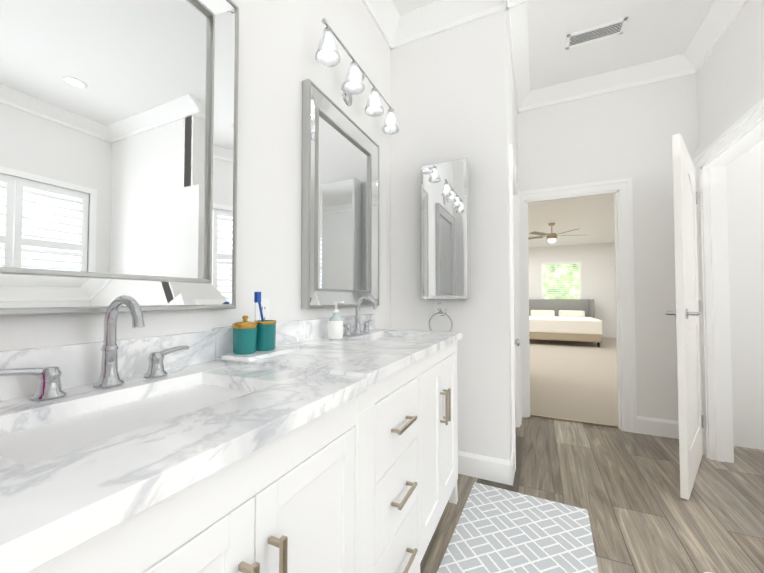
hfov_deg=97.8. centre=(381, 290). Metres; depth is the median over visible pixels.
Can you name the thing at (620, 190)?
door frame
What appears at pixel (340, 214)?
mirror
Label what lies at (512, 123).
wall
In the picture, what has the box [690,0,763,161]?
wall
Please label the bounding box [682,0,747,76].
crown molding
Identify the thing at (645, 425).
baseboard
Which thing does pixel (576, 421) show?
trim
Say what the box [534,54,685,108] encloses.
crown molding
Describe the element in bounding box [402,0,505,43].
crown molding
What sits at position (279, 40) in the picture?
wall
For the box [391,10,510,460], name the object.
wall
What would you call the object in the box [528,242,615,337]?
wall
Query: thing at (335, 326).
clear soap dispenser
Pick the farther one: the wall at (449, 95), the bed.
the bed
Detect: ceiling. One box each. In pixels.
[393,0,714,90]
[528,196,614,247]
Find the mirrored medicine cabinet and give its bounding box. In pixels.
[420,158,470,298]
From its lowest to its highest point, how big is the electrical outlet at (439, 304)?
0.114 m
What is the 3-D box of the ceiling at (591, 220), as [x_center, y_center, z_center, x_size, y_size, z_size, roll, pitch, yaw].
[3.192,-1.473,6.714,7.200,0.100,7.732,-1,-2,25]
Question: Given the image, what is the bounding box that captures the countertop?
[0,330,461,557]
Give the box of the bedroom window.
[541,261,581,298]
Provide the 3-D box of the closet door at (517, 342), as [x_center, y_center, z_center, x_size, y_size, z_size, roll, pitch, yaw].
[1.016,0.163,2.572,0.112,1.995,0.698,-1,-2,25]
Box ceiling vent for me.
[566,17,627,49]
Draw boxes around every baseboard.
[458,451,514,485]
[637,416,678,438]
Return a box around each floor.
[420,416,763,572]
[529,337,617,424]
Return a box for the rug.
[437,483,598,572]
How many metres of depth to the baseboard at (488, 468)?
2.03 m
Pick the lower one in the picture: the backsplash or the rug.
the rug
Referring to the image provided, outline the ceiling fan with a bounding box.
[528,223,577,242]
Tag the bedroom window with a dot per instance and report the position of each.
(561, 280)
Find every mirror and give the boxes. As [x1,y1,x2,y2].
[0,0,238,315]
[301,79,378,308]
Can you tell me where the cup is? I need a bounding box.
[254,292,276,350]
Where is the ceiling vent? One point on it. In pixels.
(598, 33)
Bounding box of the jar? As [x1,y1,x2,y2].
[232,315,257,354]
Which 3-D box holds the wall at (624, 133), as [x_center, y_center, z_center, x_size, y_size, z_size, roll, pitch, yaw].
[1.528,-0.376,3.129,7.200,3.120,0.120,-1,-2,25]
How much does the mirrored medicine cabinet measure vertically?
0.868 m
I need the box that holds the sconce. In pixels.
[315,18,399,134]
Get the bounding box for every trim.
[509,144,521,470]
[530,414,618,427]
[693,97,763,462]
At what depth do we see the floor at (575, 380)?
4.46 m
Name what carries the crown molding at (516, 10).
attached to the wall at (512, 123)
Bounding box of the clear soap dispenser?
[329,301,343,339]
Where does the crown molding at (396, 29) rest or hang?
attached to the wall at (279, 40)
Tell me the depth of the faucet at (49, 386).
0.72 m
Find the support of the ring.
attached to the wall at (449, 95)
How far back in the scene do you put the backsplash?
0.83 m
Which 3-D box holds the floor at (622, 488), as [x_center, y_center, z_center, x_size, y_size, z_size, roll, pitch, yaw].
[1.078,1.138,0.358,3.740,0.050,5.328,-1,-2,25]
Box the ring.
[429,310,452,331]
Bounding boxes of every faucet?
[0,295,188,400]
[343,296,376,335]
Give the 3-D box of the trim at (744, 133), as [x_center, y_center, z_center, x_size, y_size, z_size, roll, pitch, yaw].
[2.148,0.094,1.965,0.140,2.120,0.937,-1,-2,25]
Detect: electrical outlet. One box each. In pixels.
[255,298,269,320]
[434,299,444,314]
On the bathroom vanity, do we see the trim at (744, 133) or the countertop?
the countertop
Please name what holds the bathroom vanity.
on the floor at (622, 488)
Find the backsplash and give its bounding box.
[0,314,375,397]
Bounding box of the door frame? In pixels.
[519,178,636,432]
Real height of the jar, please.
0.119 m
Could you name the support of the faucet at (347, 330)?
on the countertop
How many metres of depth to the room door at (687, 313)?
1.90 m
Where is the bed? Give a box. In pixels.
[529,299,602,347]
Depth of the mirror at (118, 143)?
0.81 m
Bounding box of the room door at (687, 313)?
[665,133,703,499]
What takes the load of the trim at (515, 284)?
attached to the wall at (512, 123)
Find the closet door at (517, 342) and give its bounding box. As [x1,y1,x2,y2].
[513,196,519,422]
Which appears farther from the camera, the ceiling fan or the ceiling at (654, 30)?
the ceiling fan
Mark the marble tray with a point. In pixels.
(277, 350)
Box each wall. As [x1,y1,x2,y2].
[0,0,390,350]
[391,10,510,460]
[507,26,517,452]
[517,74,763,449]
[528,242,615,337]
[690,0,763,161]
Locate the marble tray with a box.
[221,345,299,361]
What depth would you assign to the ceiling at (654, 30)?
2.38 m
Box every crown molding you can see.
[362,0,405,49]
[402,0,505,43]
[502,0,533,112]
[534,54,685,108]
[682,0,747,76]
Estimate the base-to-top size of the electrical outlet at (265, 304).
0.114 m
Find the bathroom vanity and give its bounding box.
[0,330,461,572]
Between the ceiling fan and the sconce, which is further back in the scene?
the ceiling fan
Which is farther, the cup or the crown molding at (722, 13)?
the crown molding at (722, 13)

